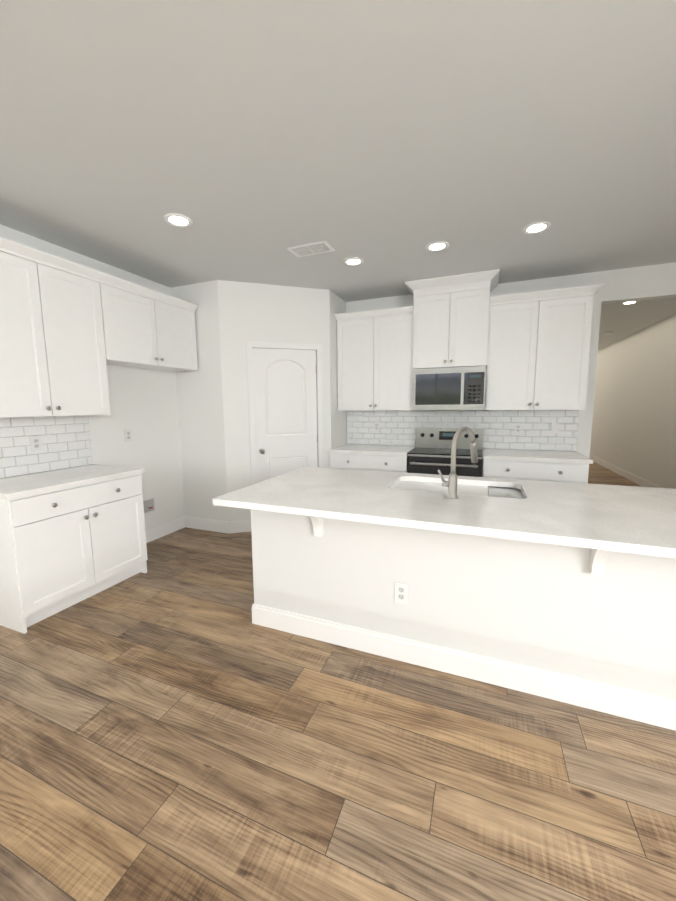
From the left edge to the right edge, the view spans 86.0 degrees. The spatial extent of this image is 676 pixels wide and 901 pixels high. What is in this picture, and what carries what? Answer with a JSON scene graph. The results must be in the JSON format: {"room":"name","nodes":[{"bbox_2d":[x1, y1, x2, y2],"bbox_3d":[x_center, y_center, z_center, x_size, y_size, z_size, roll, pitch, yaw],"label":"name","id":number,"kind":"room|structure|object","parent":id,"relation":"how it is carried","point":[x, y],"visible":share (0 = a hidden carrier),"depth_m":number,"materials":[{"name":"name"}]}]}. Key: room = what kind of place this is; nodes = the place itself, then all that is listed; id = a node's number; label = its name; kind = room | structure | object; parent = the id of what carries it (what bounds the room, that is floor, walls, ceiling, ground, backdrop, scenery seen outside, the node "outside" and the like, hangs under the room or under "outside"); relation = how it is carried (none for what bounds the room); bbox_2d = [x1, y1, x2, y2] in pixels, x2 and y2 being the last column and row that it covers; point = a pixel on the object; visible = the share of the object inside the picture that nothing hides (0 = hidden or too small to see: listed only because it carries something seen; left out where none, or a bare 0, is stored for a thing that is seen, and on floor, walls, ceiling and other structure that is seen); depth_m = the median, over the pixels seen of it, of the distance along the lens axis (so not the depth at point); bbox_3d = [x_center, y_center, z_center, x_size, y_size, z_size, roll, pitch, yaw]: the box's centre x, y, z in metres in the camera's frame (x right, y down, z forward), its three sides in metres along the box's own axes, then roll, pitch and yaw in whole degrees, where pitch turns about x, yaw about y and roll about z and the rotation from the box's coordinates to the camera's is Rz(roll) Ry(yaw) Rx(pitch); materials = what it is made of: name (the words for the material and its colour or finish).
{"room":"kitchen","nodes":[
{"label":"kitchen","id":0,"kind":"room"},
{"bbox_2d":[0,224,184,529],"bbox_3d":[-3.145,-0.058,1.136,0.120,2.748,6.692,2,8,22],"label":"wall","id":1,"kind":"structure","parent":0,"point":[143,405],"depth_m":3.76,"materials":[{"name":"white paint"}]},
{"bbox_2d":[0,415,92,477],"bbox_3d":[-2.406,-0.041,2.822,0.009,0.447,0.960,2,8,22],"label":"tile backsplash","id":2,"kind":"structure","parent":1,"relation":"attached to","point":[65,441],"depth_m":2.92,"materials":[{"name":"grey tile"}]},
{"bbox_2d":[30,436,41,450],"bbox_3d":[-2.379,-0.055,2.856,0.009,0.117,0.072,2,8,22],"label":"outlet","id":3,"kind":"object","parent":2,"relation":"attached to","point":[35,442],"visible":1,"depth_m":2.85,"materials":[{"name":"white plastic"}]},
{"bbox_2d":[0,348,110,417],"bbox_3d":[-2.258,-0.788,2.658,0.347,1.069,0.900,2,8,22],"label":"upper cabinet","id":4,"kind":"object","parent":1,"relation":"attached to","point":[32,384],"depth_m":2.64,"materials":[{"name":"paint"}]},
{"bbox_2d":[0,236,197,371],"bbox_3d":[-2.054,-1.110,3.080,0.392,0.685,1.996,2,8,22],"label":"upper cabinet","id":5,"kind":"object","parent":1,"relation":"attached to","point":[70,330],"depth_m":2.86,"materials":[{"name":"paint"}]},
{"bbox_2d":[124,429,131,441],"bbox_3d":[-2.089,-0.151,3.611,0.009,0.117,0.072,2,8,22],"label":"electrical outlet","id":6,"kind":"object","parent":1,"relation":"attached to","point":[128,434],"visible":1,"depth_m":3.61,"materials":[{"name":"white plastic"}]},
{"bbox_2d":[143,496,155,514],"bbox_3d":[-2.004,0.589,3.859,0.039,0.170,0.170,2,8,22],"label":"outlet box","id":7,"kind":"object","parent":1,"relation":"attached to","point":[149,504],"visible":0.85,"depth_m":3.87,"materials":[{"name":"white plastic"}]},
{"bbox_2d":[145,516,184,542],"bbox_3d":[-3.072,1.241,1.270,0.013,0.135,6.692,2,8,22],"label":"baseboard","id":8,"kind":"structure","parent":1,"relation":"attached to","point":[159,531],"depth_m":4.06,"materials":[{"name":"white paint"}]},
{"bbox_2d":[171,280,228,521],"bbox_3d":[-1.584,-0.443,4.155,0.766,2.748,0.120,2,8,22],"label":"wall","id":9,"kind":"structure","parent":0,"point":[201,424],"depth_m":4.07,"materials":[{"name":"white paint"}]},
{"bbox_2d":[185,516,228,533],"bbox_3d":[-1.542,0.864,4.231,0.646,0.135,0.013,2,8,22],"label":"baseboard","id":10,"kind":"structure","parent":9,"relation":"attached to","point":[208,524],"depth_m":4.21,"materials":[{"name":"white paint"}]},
{"bbox_2d":[217,280,330,521],"bbox_3d":[-0.686,-0.455,4.192,1.216,2.748,0.120,-3,7,-17],"label":"wall","id":11,"kind":"structure","parent":0,"point":[255,312],"depth_m":4.01,"materials":[{"name":"white paint"}]},
{"bbox_2d":[229,520,250,533],"bbox_3d":[-1.108,0.870,4.150,0.270,0.135,0.013,-3,7,-17],"label":"baseboard","id":12,"kind":"structure","parent":11,"relation":"attached to","point":[239,526],"depth_m":4.14,"materials":[{"name":"white paint"}]},
{"bbox_2d":[252,348,317,482],"bbox_3d":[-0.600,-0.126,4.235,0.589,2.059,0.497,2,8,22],"label":"pantry door","id":13,"kind":"structure","parent":11,"relation":"in","point":[285,399],"depth_m":4.19,"materials":[{"name":"white paint"}]},
{"bbox_2d":[246,341,323,484],"bbox_3d":[-0.599,-0.152,4.246,0.848,2.133,0.138,-3,7,-17],"label":"door frame","id":14,"kind":"structure","parent":11,"relation":"attached to","point":[250,345],"depth_m":4.11,"materials":[{"name":"white paint"}]},
{"bbox_2d":[0,461,675,900],"bbox_3d":[1.606,0.836,5.040,6.295,0.060,17.600,2,8,22],"label":"floor","id":15,"kind":"structure","parent":0,"point":[176,723],"depth_m":1.44,"materials":[{"name":"brown wood"}]},
{"bbox_2d":[0,464,147,633],"bbox_3d":[-2.099,0.651,2.786,0.655,0.920,0.960,2,8,22],"label":"base cabinet","id":16,"kind":"object","parent":15,"relation":"on","point":[69,537],"visible":1,"depth_m":2.54,"materials":[{"name":"paint"}]},
{"bbox_2d":[328,444,415,472],"bbox_3d":[0.437,0.424,4.454,0.931,0.920,0.648,2,8,22],"label":"base cabinet","id":17,"kind":"object","parent":15,"relation":"on","point":[389,458],"depth_m":4.15,"materials":[{"name":"paint"}]},
{"bbox_2d":[407,427,483,476],"bbox_3d":[1.211,0.342,4.085,0.760,1.160,0.698,2,8,22],"label":"range","id":18,"kind":"object","parent":15,"relation":"on","point":[430,453],"visible":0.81,"depth_m":3.93,"materials":[{"name":"silver metal"}]},
{"bbox_2d":[236,507,675,730],"bbox_3d":[0.723,0.717,2.199,2.524,0.885,1.088,2,8,22],"label":"kitchen island","id":19,"kind":"object","parent":15,"relation":"on","point":[564,592],"depth_m":1.84,"materials":[{"name":"white paint"}]},
{"bbox_2d":[395,582,407,604],"bbox_3d":[0.350,0.787,1.999,0.072,0.117,0.009,2,8,22],"label":"outlet","id":20,"kind":"object","parent":19,"relation":"attached to","point":[401,592],"visible":1,"depth_m":2.00,"materials":[{"name":"white plastic"}]},
{"bbox_2d":[213,467,675,558],"bbox_3d":[0.701,0.268,2.079,2.565,0.035,1.139,2,8,22],"label":"island countertop","id":21,"kind":"structure","parent":19,"relation":"on","point":[594,517],"depth_m":1.82,"materials":[{"name":"white stone"}]},
{"bbox_2d":[437,427,477,498],"bbox_3d":[0.683,0.058,2.051,0.203,0.388,0.256,2,8,22],"label":"faucet","id":22,"kind":"object","parent":21,"relation":"on","point":[451,483],"visible":1,"depth_m":1.98,"materials":[{"name":"silver metal"}]},
{"bbox_2d":[393,479,524,498],"bbox_3d":[0.743,0.360,2.313,0.840,0.229,0.513,2,8,22],"label":"sink","id":23,"kind":"object","parent":21,"relation":"in","point":[502,490],"depth_m":2.38,"materials":[{"name":"white ceramic"}]},
{"bbox_2d":[482,456,588,483],"bbox_3d":[2.013,0.504,3.842,0.907,0.885,0.628,2,8,22],"label":"base cabinet","id":24,"kind":"object","parent":15,"relation":"on","point":[559,466],"depth_m":3.50,"materials":[{"name":"paint"}]},
{"bbox_2d":[484,449,591,463],"bbox_3d":[2.014,0.049,3.773,0.928,0.035,0.648,2,8,22],"label":"countertop","id":25,"kind":"structure","parent":24,"relation":"on","point":[489,454],"depth_m":3.60,"materials":[{"name":"white stone"}]},
{"bbox_2d":[329,290,346,447],"bbox_3d":[-0.019,-0.515,4.640,0.120,2.748,0.667,2,8,22],"label":"wall","id":26,"kind":"structure","parent":0,"point":[338,418],"depth_m":4.40,"materials":[{"name":"white paint"}]},
{"bbox_2d":[0,0,675,349],"bbox_3d":[1.582,-1.951,4.698,6.295,0.060,17.600,2,8,22],"label":"ceiling","id":27,"kind":"structure","parent":0,"point":[387,141],"depth_m":1.80,"materials":[{"name":"white paint"}]},
{"bbox_2d":[164,213,192,227],"bbox_3d":[-1.135,-1.632,2.577,0.190,0.008,0.190,2,8,22],"label":"recessed light","id":28,"kind":"object","parent":27,"relation":"in","point":[177,220],"visible":1,"depth_m":2.57,"materials":[{"name":"white paint"}]},
{"bbox_2d":[287,241,334,257],"bbox_3d":[-0.226,-1.699,3.067,0.360,0.010,0.200,2,8,22],"label":"ceiling vent","id":29,"kind":"object","parent":27,"relation":"in","point":[312,249],"visible":1,"depth_m":3.05,"materials":[{"name":"white metal"}]},
{"bbox_2d":[343,257,363,265],"bbox_3d":[0.143,-1.737,3.338,0.190,0.008,0.190,2,8,22],"label":"recessed light","id":30,"kind":"object","parent":27,"relation":"in","point":[354,261],"visible":1,"depth_m":3.33,"materials":[{"name":"white paint"}]},
{"bbox_2d":[425,241,448,251],"bbox_3d":[0.830,-1.705,3.034,0.190,0.008,0.190,2,8,22],"label":"recessed light","id":31,"kind":"object","parent":27,"relation":"in","point":[437,246],"visible":1,"depth_m":3.03,"materials":[{"name":"white paint"}]},
{"bbox_2d":[522,221,550,233],"bbox_3d":[1.495,-1.673,2.729,0.190,0.008,0.190,2,8,22],"label":"recessed light","id":32,"kind":"object","parent":27,"relation":"in","point":[537,227],"visible":1,"depth_m":2.72,"materials":[{"name":"white paint"}]},
{"bbox_2d":[621,301,638,304],"bbox_3d":[3.836,-1.944,4.765,0.190,0.008,0.190,2,8,22],"label":"recessed light","id":33,"kind":"object","parent":27,"relation":"in","point":[627,303],"visible":0.88,"depth_m":4.76,"materials":[{"name":"white paint"}]},
{"bbox_2d":[346,262,675,474],"bbox_3d":[2.135,-0.465,4.078,4.300,2.748,0.120,2,8,22],"label":"wall","id":34,"kind":"structure","parent":0,"point":[585,418],"depth_m":3.71,"materials":[{"name":"white paint"}]},
{"bbox_2d":[334,306,412,410],"bbox_3d":[0.452,-1.062,4.396,0.972,1.145,0.397,2,8,22],"label":"upper cabinet","id":35,"kind":"object","parent":34,"relation":"attached to","point":[374,373],"depth_m":4.25,"materials":[{"name":"paint"}]},
{"bbox_2d":[410,270,493,368],"bbox_3d":[1.258,-1.374,4.030,0.772,0.912,0.402,2,8,22],"label":"upper cabinet","id":36,"kind":"object","parent":34,"relation":"attached to","point":[448,314],"depth_m":3.84,"materials":[{"name":"paint"}]},
{"bbox_2d":[412,366,485,409],"bbox_3d":[1.256,-0.688,4.095,0.762,0.455,0.438,2,8,22],"label":"microwave","id":37,"kind":"object","parent":36,"relation":"attached to","point":[457,388],"visible":1,"depth_m":3.92,"materials":[{"name":"silver metal"}]},
{"bbox_2d":[347,410,578,450],"bbox_3d":[1.339,-0.260,4.351,2.631,0.447,0.011,2,8,22],"label":"tile backsplash","id":38,"kind":"structure","parent":34,"relation":"attached to","point":[397,427],"depth_m":4.20,"materials":[{"name":"grey tile"}]},
{"bbox_2d":[374,422,378,430],"bbox_3d":[0.498,-0.308,4.671,0.072,0.117,0.009,2,8,22],"label":"electrical outlet","id":39,"kind":"object","parent":38,"relation":"attached to","point":[376,426],"visible":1,"depth_m":4.67,"materials":[{"name":"white plastic"}]},
{"bbox_2d":[514,423,521,433],"bbox_3d":[2.021,-0.247,4.067,0.072,0.117,0.009,2,8,22],"label":"electrical outlet","id":40,"kind":"object","parent":38,"relation":"attached to","point":[518,428],"visible":1,"depth_m":4.06,"materials":[{"name":"white plastic"}]},
{"bbox_2d":[551,423,558,433],"bbox_3d":[2.357,-0.243,3.931,0.072,0.117,0.010,2,8,22],"label":"light switch","id":41,"kind":"object","parent":38,"relation":"attached to","point":[554,427],"visible":1,"depth_m":3.93,"materials":[{"name":"white plastic"}]},
{"bbox_2d":[485,283,604,409],"bbox_3d":[2.068,-0.999,3.749,0.968,1.150,0.407,2,8,22],"label":"upper cabinet","id":42,"kind":"object","parent":34,"relation":"attached to","point":[530,350],"depth_m":3.62,"materials":[{"name":"paint"}]},
{"bbox_2d":[590,314,675,488],"bbox_3d":[4.388,-0.445,3.761,0.120,2.748,17.200,2,8,22],"label":"wall","id":43,"kind":"structure","parent":0,"point":[634,417],"depth_m":6.51,"materials":[{"name":"white paint"}]},
{"bbox_2d":[590,454,661,487],"bbox_3d":[4.336,0.849,3.945,0.013,0.135,17.200,2,8,22],"label":"baseboard","id":44,"kind":"structure","parent":43,"relation":"attached to","point":[640,481],"depth_m":7.01,"materials":[{"name":"white paint"}]}
]}

